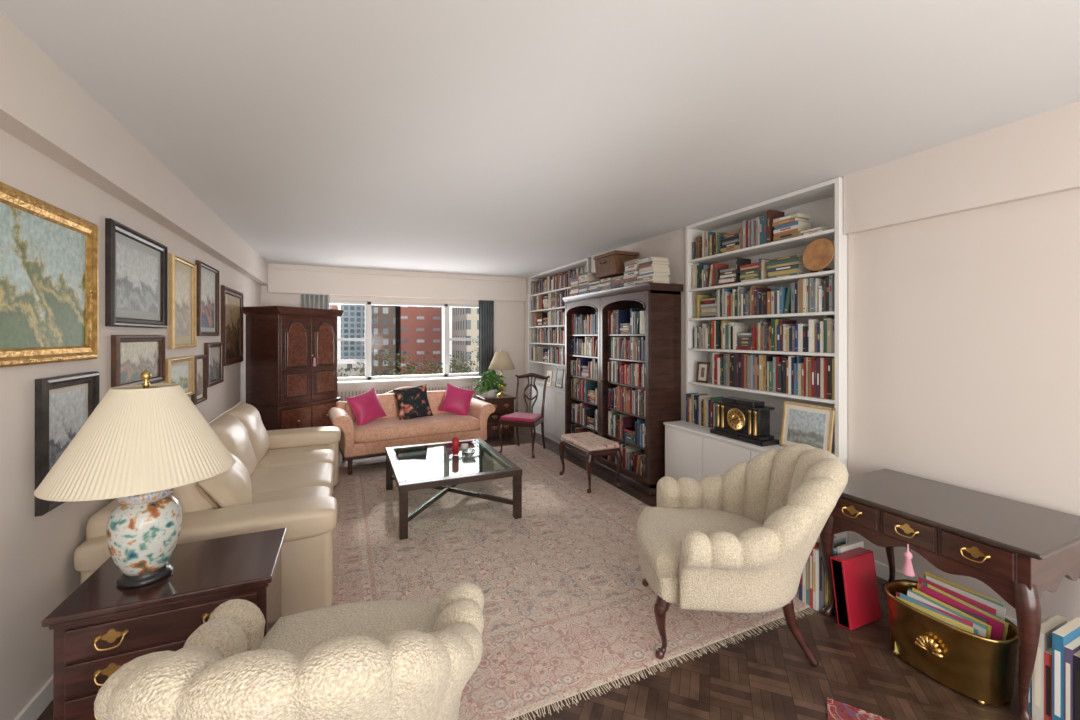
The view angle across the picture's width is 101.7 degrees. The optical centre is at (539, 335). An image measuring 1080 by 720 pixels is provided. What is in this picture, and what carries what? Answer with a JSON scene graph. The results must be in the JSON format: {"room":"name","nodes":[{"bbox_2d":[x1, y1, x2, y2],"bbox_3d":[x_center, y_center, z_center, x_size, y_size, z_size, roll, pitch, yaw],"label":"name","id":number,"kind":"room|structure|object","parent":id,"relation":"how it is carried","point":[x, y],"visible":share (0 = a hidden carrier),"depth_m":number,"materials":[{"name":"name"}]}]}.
{"room":"living room","nodes":[
{"label":"living room","id":0,"kind":"room"},
{"bbox_2d":[0,129,260,719],"bbox_3d":[-2.283,0.225,2.215,0.150,2.550,9.500,0,0,-24],"label":"wall","id":1,"kind":"structure","parent":0,"point":[38,573],"depth_m":1.77,"materials":[{"name":"paint"}]},
{"bbox_2d":[14,675,52,719],"bbox_3d":[-2.167,1.455,2.157,0.015,0.090,9.300,0,0,-24],"label":"baseboard","id":2,"kind":"structure","parent":1,"relation":"attached to","point":[43,697],"depth_m":1.73,"materials":[{"name":"white paint"}]},
{"bbox_2d":[0,182,97,367],"bbox_3d":[-1.956,-0.212,1.704,0.034,0.645,0.900,0,0,-24],"label":"framed landscape painting","id":3,"kind":"object","parent":1,"relation":"attached to","point":[49,253],"visible":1,"depth_m":1.77,"materials":[{"name":"paint"}]},
{"bbox_2d":[0,202,84,348],"bbox_3d":[-1.966,-0.212,1.699,0.005,0.528,0.783,0,0,-24],"label":"art","id":4,"kind":"object","parent":3,"relation":"attached to","point":[42,254],"depth_m":1.74,"materials":[{"name":"paint"}]},
{"bbox_2d":[35,371,99,516],"bbox_3d":[-2.056,0.440,1.930,0.034,0.540,0.425,0,0,-24],"label":"framed piece","id":5,"kind":"object","parent":1,"relation":"attached to","point":[64,403],"visible":0.61,"depth_m":1.84,"materials":[{"name":"black wood"}]},
{"bbox_2d":[49,387,85,470],"bbox_3d":[-2.064,0.440,1.926,0.002,0.400,0.285,0,0,-24],"label":"art","id":6,"kind":"object","parent":5,"relation":"attached to","point":[67,405],"depth_m":1.89},
{"bbox_2d":[0,11,267,285],"bbox_3d":[-2.129,-0.892,2.174,0.098,0.316,9.300,0,0,-24],"label":"ceiling beam","id":7,"kind":"structure","parent":1,"relation":"attached to","point":[42,106],"depth_m":1.97,"materials":[{"name":"paint"}]},
{"bbox_2d":[105,218,167,328],"bbox_3d":[-2.349,-0.325,2.591,0.034,0.550,0.760,0,0,-24],"label":"framed picture","id":8,"kind":"object","parent":1,"relation":"attached to","point":[136,264],"visible":1,"depth_m":2.52,"materials":[{"name":"grey paper"}]},
{"bbox_2d":[116,242,157,312],"bbox_3d":[-2.357,-0.325,2.587,0.002,0.350,0.560,0,0,-24],"label":"art","id":9,"kind":"object","parent":8,"relation":"attached to","point":[136,267],"depth_m":2.54},
{"bbox_2d":[111,335,164,387],"bbox_3d":[-2.353,0.147,2.600,0.034,0.305,0.660,0,0,-24],"label":"framed picture","id":10,"kind":"object","parent":1,"relation":"attached to","point":[131,355],"visible":0.86,"depth_m":2.54,"materials":[{"name":"brown wood"}]},
{"bbox_2d":[121,341,158,383],"bbox_3d":[-2.363,0.147,2.595,0.005,0.233,0.588,0,0,-24],"label":"art","id":11,"kind":"object","parent":10,"relation":"attached to","point":[137,357],"depth_m":2.58},
{"bbox_2d":[164,356,193,395],"bbox_3d":[-2.626,0.307,3.217,0.034,0.305,0.530,0,0,-24],"label":"framed picture","id":12,"kind":"object","parent":1,"relation":"attached to","point":[178,370],"visible":0.75,"depth_m":3.26,"materials":[{"name":"gold metal"}]},
{"bbox_2d":[171,365,187,388],"bbox_3d":[-2.635,0.307,3.213,0.002,0.175,0.400,0,0,-24],"label":"art","id":13,"kind":"object","parent":12,"relation":"attached to","point":[179,373],"depth_m":3.24},
{"bbox_2d":[169,254,195,348],"bbox_3d":[-2.653,-0.240,3.276,0.034,0.660,0.500,0,0,-24],"label":"framed picture","id":14,"kind":"object","parent":1,"relation":"attached to","point":[182,273],"visible":1,"depth_m":3.26,"materials":[{"name":"gold"}]},
{"bbox_2d":[175,269,188,335],"bbox_3d":[-2.661,-0.240,3.272,0.002,0.480,0.320,0,0,-24],"label":"art","id":15,"kind":"object","parent":14,"relation":"attached to","point":[181,275],"depth_m":3.26},
{"bbox_2d":[191,355,206,404],"bbox_3d":[-2.813,0.355,3.637,0.034,0.390,0.310,0,0,-24],"label":"framed picture","id":16,"kind":"object","parent":1,"relation":"attached to","point":[200,361],"visible":0.9,"depth_m":3.66,"materials":[{"name":"brown wood"}]},
{"bbox_2d":[197,362,201,395],"bbox_3d":[-2.821,0.355,3.634,0.002,0.270,0.190,0,0,-24],"label":"art","id":17,"kind":"object","parent":16,"relation":"attached to","point":[199,364],"depth_m":3.66},
{"bbox_2d":[196,260,218,335],"bbox_3d":[-2.916,-0.310,3.870,0.034,0.620,0.600,0,0,-24],"label":"framed picture","id":18,"kind":"object","parent":1,"relation":"attached to","point":[207,277],"visible":0.99,"depth_m":3.84,"materials":[{"name":"brown wood"}]},
{"bbox_2d":[201,271,213,327],"bbox_3d":[-2.924,-0.310,3.867,0.002,0.470,0.450,0,0,-24],"label":"art","id":19,"kind":"object","parent":18,"relation":"attached to","point":[207,278],"depth_m":3.87},
{"bbox_2d":[204,342,223,387],"bbox_3d":[-2.997,0.255,4.053,0.034,0.390,0.520,0,0,-24],"label":"framed picture","id":20,"kind":"object","parent":1,"relation":"attached to","point":[214,351],"visible":0.9,"depth_m":4.08,"materials":[{"name":"brown wood"}]},
{"bbox_2d":[209,347,219,380],"bbox_3d":[-3.007,0.255,4.049,0.005,0.309,0.439,0,0,-24],"label":"art","id":21,"kind":"object","parent":20,"relation":"attached to","point":[214,352],"depth_m":4.08},
{"bbox_2d":[221,285,242,365],"bbox_3d":[-3.297,-0.100,4.730,0.034,0.800,0.880,0,0,-24],"label":"framed picture","id":22,"kind":"object","parent":1,"relation":"attached to","point":[231,299],"visible":0.93,"depth_m":4.69,"materials":[{"name":"brown paint"}]},
{"bbox_2d":[226,294,239,358],"bbox_3d":[-3.307,-0.100,4.725,0.005,0.674,0.754,0,0,-24],"label":"art","id":23,"kind":"object","parent":22,"relation":"attached to","point":[232,300],"depth_m":4.73},
{"bbox_2d":[261,286,523,412],"bbox_3d":[-2.103,0.225,7.381,4.365,2.550,0.200,0,0,-24],"label":"wall","id":24,"kind":"structure","parent":0,"point":[508,315],"depth_m":7.91,"materials":[{"name":"paint"}]},
{"bbox_2d":[301,294,329,308],"bbox_3d":[-3.387,0.035,6.635,0.384,1.310,0.051,0,0,-24],"label":"drape","id":25,"kind":"object","parent":24,"relation":"hanging from","point":[307,301],"visible":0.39,"depth_m":6.63,"materials":[{"name":"grey fabric"}]},
{"bbox_2d":[268,263,525,301],"bbox_3d":[-2.112,-0.840,7.213,4.017,0.420,0.100,0,0,-24],"label":"ceiling beam","id":26,"kind":"structure","parent":24,"relation":"attached to","point":[279,281],"depth_m":7.02,"materials":[{"name":"paint"}]},
{"bbox_2d":[268,267,525,281],"bbox_3d":[-2.087,-0.985,7.158,4.017,0.030,0.020,0,0,-24],"label":"trim","id":27,"kind":"structure","parent":24,"relation":"attached to","point":[281,268],"depth_m":7.01,"materials":[{"name":"paint"}]},
{"bbox_2d":[330,300,478,380],"bbox_3d":[-2.162,0.075,7.311,2.870,1.250,0.080,0,0,-24],"label":"frame","id":28,"kind":"object","parent":24,"relation":"attached to","point":[367,339],"visible":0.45,"depth_m":7.23,"materials":[{"name":"white metal"}]},
{"bbox_2d":[479,300,493,375],"bbox_3d":[-0.937,0.035,7.710,0.274,1.310,0.051,0,0,-24],"label":"drape","id":29,"kind":"object","parent":24,"relation":"hanging from","point":[486,308],"visible":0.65,"depth_m":7.70,"materials":[{"name":"grey fabric"}]},
{"bbox_2d":[37,426,1018,719],"bbox_3d":[-0.215,1.560,3.077,4.900,0.120,9.700,0,0,-24],"label":"floor","id":30,"kind":"structure","parent":0,"point":[767,675],"depth_m":1.91,"materials":[{"name":"brown wood"}]},
{"bbox_2d":[42,528,286,719],"bbox_3d":[-1.382,1.200,1.724,0.630,0.600,0.489,0,0,-24],"label":"chest","id":31,"kind":"object","parent":30,"relation":"on","point":[101,626],"visible":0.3,"depth_m":1.53,"materials":[{"name":"brown wood"}]},
{"bbox_2d":[34,370,234,587],"bbox_3d":[-1.472,0.512,1.645,0.551,0.775,0.551,0,0,-24],"label":"table lamp","id":32,"kind":"object","parent":31,"relation":"on","point":[145,441],"visible":1,"depth_m":1.54,"materials":[{"name":"beige fabric"}]},
{"bbox_2d":[106,494,181,575],"bbox_3d":[-1.472,0.736,1.644,0.212,0.262,0.212,0,0,-24],"label":"jar","id":33,"kind":"object","parent":32,"relation":"on","point":[142,535],"depth_m":1.58,"materials":[{"name":"ceramic"}]},
{"bbox_2d":[73,402,340,616],"bbox_3d":[-2.046,1.043,3.217,1.059,0.896,2.420,0,0,-24],"label":"leather sofa","id":34,"kind":"object","parent":30,"relation":"on","point":[283,478],"visible":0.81,"depth_m":2.35,"materials":[{"name":"beige leather"}]},
{"bbox_2d":[171,482,212,512],"bbox_3d":[-1.998,0.845,2.553,0.369,0.501,0.687,0,0,-24],"label":"cushion","id":35,"kind":"object","parent":34,"relation":"on","point":[196,497],"depth_m":2.30,"materials":[{"name":"beige leather"}]},
{"bbox_2d":[196,452,251,508],"bbox_3d":[-1.844,0.870,2.573,0.268,0.465,0.567,0,0,-34],"label":"cushion","id":36,"kind":"object","parent":34,"relation":"on","point":[232,488],"depth_m":2.41,"materials":[{"name":"beige leather"}]},
{"bbox_2d":[207,413,256,475],"bbox_3d":[-2.246,0.845,3.128,0.365,0.501,0.687,0,0,-24],"label":"cushion","id":37,"kind":"object","parent":34,"relation":"on","point":[230,428],"depth_m":3.11,"materials":[{"name":"beige leather"}]},
{"bbox_2d":[221,402,268,463],"bbox_3d":[-2.500,0.845,3.701,0.369,0.501,0.687,0,0,-24],"label":"cushion","id":38,"kind":"object","parent":34,"relation":"on","point":[246,413],"depth_m":3.61,"materials":[{"name":"beige leather"}]},
{"bbox_2d":[250,462,333,496],"bbox_3d":[-1.984,1.125,3.244,0.840,0.190,0.635,0,0,-24],"label":"seat cushion","id":39,"kind":"object","parent":34,"relation":"on","point":[303,474],"depth_m":3.23,"materials":[{"name":"beige leather"}]},
{"bbox_2d":[252,486,331,503],"bbox_3d":[-1.731,1.125,2.671,0.840,0.190,0.635,0,0,-24],"label":"seat cushion","id":40,"kind":"object","parent":34,"relation":"on","point":[269,495],"depth_m":2.90,"materials":[{"name":"beige leather"}]},
{"bbox_2d":[255,445,335,471],"bbox_3d":[-2.238,1.125,3.817,0.840,0.190,0.635,0,0,-24],"label":"seat cushion","id":41,"kind":"object","parent":34,"relation":"on","point":[276,455],"depth_m":3.80,"materials":[{"name":"beige leather"}]},
{"bbox_2d":[94,582,483,719],"bbox_3d":[-0.621,1.057,1.256,0.930,0.887,1.004,0,0,-8],"label":"armchair","id":42,"kind":"object","parent":30,"relation":"on","point":[380,659],"visible":1,"depth_m":0.91,"materials":[{"name":"beige fabric"}]},
{"bbox_2d":[255,600,437,658],"bbox_3d":[-0.633,1.078,1.389,0.654,0.132,0.720,0,0,-8],"label":"seat cushion","id":43,"kind":"object","parent":42,"relation":"on","point":[297,634],"depth_m":1.56,"materials":[{"name":"beige fabric"}]},
{"bbox_2d":[243,306,343,430],"bbox_3d":[-3.036,0.580,5.474,0.615,1.840,0.956,0,0,22],"label":"armoire","id":44,"kind":"object","parent":30,"relation":"on","point":[292,352],"visible":0.62,"depth_m":5.16,"materials":[{"name":"brown wood"}]},
{"bbox_2d":[338,376,498,400],"bbox_3d":[-2.071,1.100,7.141,3.000,0.800,0.255,0,0,-24],"label":"radiator cover","id":45,"kind":"object","parent":30,"relation":"on","point":[346,389],"visible":0.17,"depth_m":6.99,"materials":[{"name":"white paint"}]},
{"bbox_2d":[338,386,480,400],"bbox_3d":[-2.046,1.110,7.041,2.765,0.540,0.008,0,0,-24],"label":"grille","id":46,"kind":"object","parent":45,"relation":"attached to","point":[343,394],"depth_m":6.85,"materials":[{"name":"grey metal"}]},
{"bbox_2d":[476,394,515,439],"bbox_3d":[-0.657,1.200,6.567,0.480,0.600,0.459,0,0,-24],"label":"chest","id":47,"kind":"object","parent":30,"relation":"on","point":[504,405],"visible":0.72,"depth_m":6.39,"materials":[{"name":"brown wood"}]},
{"bbox_2d":[471,369,506,397],"bbox_3d":[-0.741,0.688,6.438,0.568,0.423,0.406,0,0,-24],"label":"pothos","id":48,"kind":"object","parent":47,"relation":"on","point":[489,388],"visible":1,"depth_m":6.36,"materials":[{"name":"green plant"}]},
{"bbox_2d":[483,389,495,397],"bbox_3d":[-0.739,0.838,6.432,0.200,0.125,0.200,0,0,-24],"label":"pot","id":49,"kind":"object","parent":47,"relation":"on","point":[491,393],"depth_m":6.35,"materials":[{"name":"grey ceramic"}]},
{"bbox_2d":[488,349,514,395],"bbox_3d":[-0.581,0.550,6.666,0.410,0.700,0.410,0,0,-24],"label":"brass table lamp","id":50,"kind":"object","parent":47,"relation":"on","point":[501,360],"visible":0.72,"depth_m":6.55,"materials":[{"name":"beige fabric"}]},
{"bbox_2d":[528,258,590,443],"bbox_3d":[0.222,0.228,6.836,0.545,2.545,2.080,0,0,-24],"label":"built-in bookshelf","id":51,"kind":"object","parent":30,"relation":"on","point":[554,408],"visible":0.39,"depth_m":6.72,"materials":[{"name":"white paint"}]},
{"bbox_2d":[546,371,552,385],"bbox_3d":[0.142,0.652,6.790,0.040,0.220,0.180,0,0,-24],"label":"photo frame","id":52,"kind":"object","parent":51,"relation":"on","point":[549,373],"visible":0.85,"depth_m":6.76,"materials":[{"name":"beige"}]},
{"bbox_2d":[531,265,586,364],"bbox_3d":[0.321,-0.266,6.876,0.182,1.390,1.994,0,0,-24],"label":"books","id":53,"kind":"object","parent":51,"relation":"on","point":[556,355],"visible":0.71,"depth_m":7.05,"materials":[{"name":"paper"}]},
{"bbox_2d":[555,368,563,388],"bbox_3d":[0.287,0.622,6.471,0.048,0.279,0.220,0,0,-24],"label":"photo frame","id":54,"kind":"object","parent":51,"relation":"on","point":[560,372],"visible":0.99,"depth_m":6.46,"materials":[{"name":"silver"}]},
{"bbox_2d":[557,372,561,384],"bbox_3d":[0.285,0.622,6.470,0.005,0.180,0.120,8,-3,-24],"label":"art","id":55,"kind":"object","parent":54,"relation":"attached to","point":[559,374],"depth_m":6.46},
{"bbox_2d":[331,443,818,719],"bbox_3d":[-0.495,1.496,3.757,2.741,0.008,4.130,0,0,-24],"label":"area rug","id":56,"kind":"object","parent":30,"relation":"on","point":[568,612],"visible":0.7,"depth_m":2.79,"materials":[{"name":"beige fabric"}]},
{"bbox_2d":[328,387,494,474],"bbox_3d":[-1.562,1.076,5.427,1.865,0.832,0.848,0,0,-30],"label":"sofa","id":57,"kind":"object","parent":56,"relation":"on","point":[371,439],"visible":0.69,"depth_m":5.14,"materials":[{"name":"orange fabric"}]},
{"bbox_2d":[346,388,386,425],"bbox_3d":[-2.029,0.835,5.156,0.198,0.434,0.458,0,0,38],"label":"throw pillow","id":58,"kind":"object","parent":57,"relation":"on","point":[366,407],"visible":0.91,"depth_m":5.08,"materials":[{"name":"fabric"}]},
{"bbox_2d":[393,384,432,419],"bbox_3d":[-1.565,0.825,5.432,0.462,0.439,0.205,0,0,-32],"label":"pillow","id":59,"kind":"object","parent":57,"relation":"on","point":[413,402],"visible":0.94,"depth_m":5.37,"materials":[{"name":"black fabric"}]},
{"bbox_2d":[353,413,479,442],"bbox_3d":[-1.515,1.092,5.345,1.480,0.170,0.660,0,0,-30],"label":"seat cushion","id":60,"kind":"object","parent":57,"relation":"on","point":[387,429],"depth_m":5.12,"materials":[{"name":"fabric"}]},
{"bbox_2d":[438,383,474,414],"bbox_3d":[-1.073,0.835,5.700,0.458,0.446,0.203,0,0,-4],"label":"throw pillow","id":61,"kind":"object","parent":57,"relation":"on","point":[456,400],"visible":0.91,"depth_m":5.64,"materials":[{"name":"fabric"}]},
{"bbox_2d":[385,438,521,539],"bbox_3d":[-0.828,1.291,3.954,0.970,0.402,1.200,0,0,-24],"label":"glass coffee table","id":62,"kind":"object","parent":56,"relation":"on","point":[394,471],"visible":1,"depth_m":3.60,"materials":[{"name":"brown wood"}]},
{"bbox_2d":[452,436,458,454],"bbox_3d":[-0.778,1.006,4.052,0.062,0.165,0.062,0,0,-24],"label":"candle","id":63,"kind":"object","parent":62,"relation":"on","point":[455,440],"visible":1,"depth_m":4.03,"materials":[{"name":"red wax"}]},
{"bbox_2d":[461,443,467,449],"bbox_3d":[-0.721,1.063,4.220,0.066,0.050,0.066,0,0,-24],"label":"votive candle","id":64,"kind":"object","parent":62,"relation":"on","point":[465,445],"visible":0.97,"depth_m":4.20,"materials":[{"name":"beige wax"}]},
{"bbox_2d":[461,449,476,456],"bbox_3d":[-0.646,1.065,4.001,0.140,0.046,0.140,0,0,-24],"label":"dish","id":65,"kind":"object","parent":62,"relation":"on","point":[469,454],"visible":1,"depth_m":4.01,"materials":[{"name":"silver metal"}]},
{"bbox_2d":[498,373,549,457],"bbox_3d":[-0.202,0.996,5.698,0.514,1.000,0.542,0,0,22],"label":"chair","id":66,"kind":"object","parent":56,"relation":"on","point":[518,419],"visible":0.96,"depth_m":5.70,"materials":[{"name":"brown wood"}]},
{"bbox_2d":[559,432,622,492],"bbox_3d":[0.507,1.277,4.534,0.406,0.439,0.646,0,0,-24],"label":"bench","id":67,"kind":"object","parent":56,"relation":"on","point":[590,445],"visible":1,"depth_m":4.33,"materials":[{"name":"brown wood"}]},
{"bbox_2d":[563,282,682,495],"bbox_3d":[0.838,0.500,4.979,0.414,2.000,1.775,0,0,-24],"label":"bookcase","id":68,"kind":"object","parent":30,"relation":"on","point":[661,302],"visible":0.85,"depth_m":4.25,"materials":[{"name":"brown wood"}]},
{"bbox_2d":[571,309,644,476],"bbox_3d":[0.804,0.559,4.971,0.191,1.680,1.617,0,0,-24],"label":"books","id":69,"kind":"object","parent":68,"relation":"in","point":[625,427],"visible":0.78,"depth_m":4.73,"materials":[{"name":"paper"}]},
{"bbox_2d":[570,257,669,295],"bbox_3d":[0.818,-0.637,4.965,0.223,0.274,1.676,0,0,-24],"label":"stacked books","id":70,"kind":"object","parent":68,"relation":"on","point":[650,269],"visible":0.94,"depth_m":4.48,"materials":[{"name":"paper"}]},
{"bbox_2d":[593,250,639,278],"bbox_3d":[0.843,-0.795,4.967,0.364,0.250,0.450,0,0,-24],"label":"wicker hamper","id":71,"kind":"object","parent":70,"relation":"on","point":[610,264],"visible":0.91,"depth_m":4.81,"materials":[{"name":"brown wicker"}]},
{"bbox_2d":[636,443,847,666],"bbox_3d":[1.006,1.040,2.285,1.004,0.923,0.930,0,0,7],"label":"armchair","id":72,"kind":"object","parent":30,"relation":"on","point":[742,539],"visible":1,"depth_m":2.02,"materials":[{"name":"beige fabric"}]},
{"bbox_2d":[636,507,762,578],"bbox_3d":[0.874,1.061,2.307,0.720,0.138,0.654,0,0,7],"label":"seat cushion","id":73,"kind":"object","parent":72,"relation":"on","point":[660,531],"depth_m":2.31,"materials":[{"name":"beige fabric"}]},
{"bbox_2d":[663,177,847,543],"bbox_3d":[1.681,0.228,3.542,0.545,2.545,1.425,0,0,-24],"label":"built-in bookshelf","id":74,"kind":"object","parent":30,"relation":"on","point":[691,450],"visible":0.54,"depth_m":3.49,"materials":[{"name":"white paint"}]},
{"bbox_2d":[696,362,709,382],"bbox_3d":[1.502,0.335,4.056,0.033,0.190,0.140,0,0,-24],"label":"photo frame","id":75,"kind":"object","parent":74,"relation":"on","point":[703,368],"visible":1,"depth_m":4.05,"materials":[{"name":"brown wood"}]},
{"bbox_2d":[701,367,704,376],"bbox_3d":[1.500,0.335,4.056,0.005,0.090,0.040,6,-3,-24],"label":"art","id":76,"kind":"object","parent":75,"relation":"attached to","point":[702,368],"depth_m":4.05},
{"bbox_2d":[710,397,778,446],"bbox_3d":[1.584,0.647,3.436,0.180,0.305,0.500,0,0,-24],"label":"mantel clock","id":77,"kind":"object","parent":74,"relation":"on","point":[741,419],"visible":1,"depth_m":3.33,"materials":[{"name":"black stone"}]},
{"bbox_2d":[686,210,834,427],"bbox_3d":[1.744,-0.088,3.566,0.281,1.775,1.347,0,0,-24],"label":"books","id":78,"kind":"object","parent":74,"relation":"in","point":[810,376],"visible":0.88,"depth_m":3.48,"materials":[{"name":"paper"}]},
{"bbox_2d":[780,401,834,451],"bbox_3d":[1.843,0.638,3.048,0.060,0.328,0.360,0,0,-24],"label":"framed print","id":79,"kind":"object","parent":74,"relation":"on","point":[812,425],"visible":0.78,"depth_m":3.04,"materials":[{"name":"beige paper"}]},
{"bbox_2d":[787,409,825,448],"bbox_3d":[1.842,0.637,3.047,0.005,0.230,0.260,9,-4,-24],"label":"art","id":80,"kind":"object","parent":79,"relation":"attached to","point":[804,426],"depth_m":3.04},
{"bbox_2d":[802,238,834,272],"bbox_3d":[1.932,-0.557,3.033,0.079,0.233,0.230,0,0,-24],"label":"decorative plate","id":81,"kind":"object","parent":74,"relation":"on","point":[819,253],"visible":0.99,"depth_m":3.02,"materials":[{"name":"brown wood"}]},
{"bbox_2d":[799,536,870,613],"bbox_3d":[1.648,1.315,2.463,0.311,0.369,0.199,0,0,-24],"label":"books","id":82,"kind":"object","parent":30,"relation":"on","point":[814,591],"visible":0.48,"depth_m":2.41,"materials":[{"name":"paper"}]},
{"bbox_2d":[830,547,880,630],"bbox_3d":[1.670,1.329,2.327,0.260,0.344,0.109,0,0,-24],"label":"album","id":83,"kind":"object","parent":30,"relation":"on","point":[856,594],"visible":1,"depth_m":2.29,"materials":[{"name":"red"}]},
{"bbox_2d":[827,697,888,719],"bbox_3d":[1.395,1.496,1.395,0.800,0.008,0.500,0,0,32],"label":"oriental rug","id":84,"kind":"object","parent":30,"relation":"on","point":[837,710],"visible":1,"depth_m":1.74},
{"bbox_2d":[820,469,1079,719],"bbox_3d":[1.944,1.153,2.127,0.702,0.706,0.865,0,0,-24],"label":"writing desk","id":85,"kind":"object","parent":30,"relation":"on","point":[1022,551],"visible":0.95,"depth_m":1.91,"materials":[{"name":"brown wood"}]},
{"bbox_2d":[884,572,1017,704],"bbox_3d":[1.820,1.328,1.966,0.318,0.345,0.452,0,0,-24],"label":"bin","id":86,"kind":"object","parent":30,"relation":"on","point":[962,638],"visible":0.99,"depth_m":1.89,"materials":[{"name":"metal"}]},
{"bbox_2d":[895,572,1008,653],"bbox_3d":[1.841,1.316,1.975,0.273,0.321,0.354,0,0,-24],"label":"books","id":87,"kind":"object","parent":86,"relation":"on","point":[980,615],"depth_m":1.96,"materials":[{"name":"paper"}]},
{"bbox_2d":[1029,615,1079,719],"bbox_3d":[2.068,1.300,1.552,0.240,0.398,0.442,0,0,-24],"label":"books","id":88,"kind":"object","parent":30,"relation":"on","point":[1054,692],"visible":0.84,"depth_m":1.63,"materials":[{"name":"paper"}]},
{"bbox_2d":[0,0,1079,277],"bbox_3d":[-0.215,-1.110,3.077,4.900,0.120,9.700,0,0,-24],"label":"ceiling","id":89,"kind":"structure","parent":0,"point":[500,138],"depth_m":1.93,"materials":[{"name":"paint"}]},
{"bbox_2d":[524,227,833,446],"bbox_3d":[0.970,0.225,5.647,0.350,2.550,5.860,0,0,-24],"label":"wall","id":90,"kind":"structure","parent":0,"point":[670,245],"depth_m":4.41,"materials":[{"name":"paint"}]},
{"bbox_2d":[848,188,1079,621],"bbox_3d":[2.917,0.225,1.315,0.300,2.550,3.640,0,0,-24],"label":"wall","id":91,"kind":"structure","parent":0,"point":[964,327],"depth_m":2.34,"materials":[{"name":"paint"}]},
{"bbox_2d":[874,560,1016,625],"bbox_3d":[2.782,1.455,1.233,0.015,0.090,3.600,0,0,-24],"label":"baseboard","id":92,"kind":"structure","parent":91,"relation":"attached to","point":[882,570],"depth_m":2.69,"materials":[{"name":"white paint"}]},
{"bbox_2d":[843,101,1079,234],"bbox_3d":[2.757,-0.860,1.244,0.050,0.380,3.640,0,0,-24],"label":"beam","id":93,"kind":"structure","parent":91,"relation":"attached to","point":[1038,155],"depth_m":2.30,"materials":[{"name":"paint"}]},
{"label":"outside","id":94,"kind":"structure","parent":0,"visible":0},
{"bbox_3d":[-20.838,15.600,71.706,140.000,0.200,132.000,0,0,-24],"label":"ground","id":95,"kind":"structure","parent":94,"visible":0},
{"bbox_2d":[330,305,337,309],"bbox_3d":[-27.183,6.100,49.124,8.400,18.800,8.150,0,0,-24],"label":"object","id":96,"kind":"object","parent":95,"relation":"on","point":[334,307],"visible":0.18,"depth_m":46.98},
{"bbox_2d":[338,359,364,376],"bbox_3d":[-18.619,8.900,39.794,5.300,13.200,8.150,0,0,-24],"label":"townhouse","id":97,"kind":"structure","parent":95,"relation":"on","point":[345,364],"depth_m":36.83,"materials":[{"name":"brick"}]},
{"bbox_2d":[341,304,364,358],"bbox_3d":[-32.342,4.550,75.823,3.800,21.900,15.150,0,0,-24],"label":"office tower","id":98,"kind":"structure","parent":95,"relation":"on","point":[353,316],"depth_m":69.07,"materials":[{"name":"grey glass"}]},
{"bbox_2d":[338,354,425,376],"bbox_3d":[-11.891,8.400,31.681,7.367,14.243,9.810,0,0,15],"label":"street tree","id":99,"kind":"object","parent":95,"relation":"on","point":[416,366],"visible":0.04,"depth_m":31.82,"materials":[{"name":"green plant"}]},
{"bbox_2d":[371,305,394,375],"bbox_3d":[-23.085,2.300,64.066,3.000,26.400,12.150,0,0,-24],"label":"apartment block","id":100,"kind":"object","parent":95,"relation":"on","point":[382,316],"visible":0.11,"depth_m":58.69,"materials":[{"name":"grey concrete"}]},
{"bbox_2d":[395,306,441,374],"bbox_3d":[-18.899,4.200,66.468,5.800,22.600,13.150,0,0,-24],"label":"brick tower","id":101,"kind":"structure","parent":95,"relation":"on","point":[418,329],"depth_m":60.70,"materials":[{"name":"red brick"}]},
{"bbox_2d":[375,344,477,375],"bbox_3d":[-7.774,8.077,34.051,11.115,14.927,8.866,0,0,39],"label":"street tree","id":102,"kind":"object","parent":95,"relation":"on","point":[385,359],"visible":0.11,"depth_m":33.41,"materials":[{"name":"green plant"}]},
{"bbox_2d":[433,335,478,373],"bbox_3d":[-3.144,7.641,33.815,11.441,15.784,7.816,0,0,-24],"label":"street tree","id":103,"kind":"object","parent":95,"relation":"on","point":[456,367],"visible":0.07,"depth_m":32.65,"materials":[{"name":"green plant"}]},
{"bbox_2d":[452,307,478,372],"bbox_3d":[-4.647,4.800,59.111,12.900,21.400,8.150,0,0,-24],"label":"apartment building","id":104,"kind":"structure","parent":95,"relation":"on","point":[465,321],"depth_m":53.57,"materials":[{"name":"beige concrete"}]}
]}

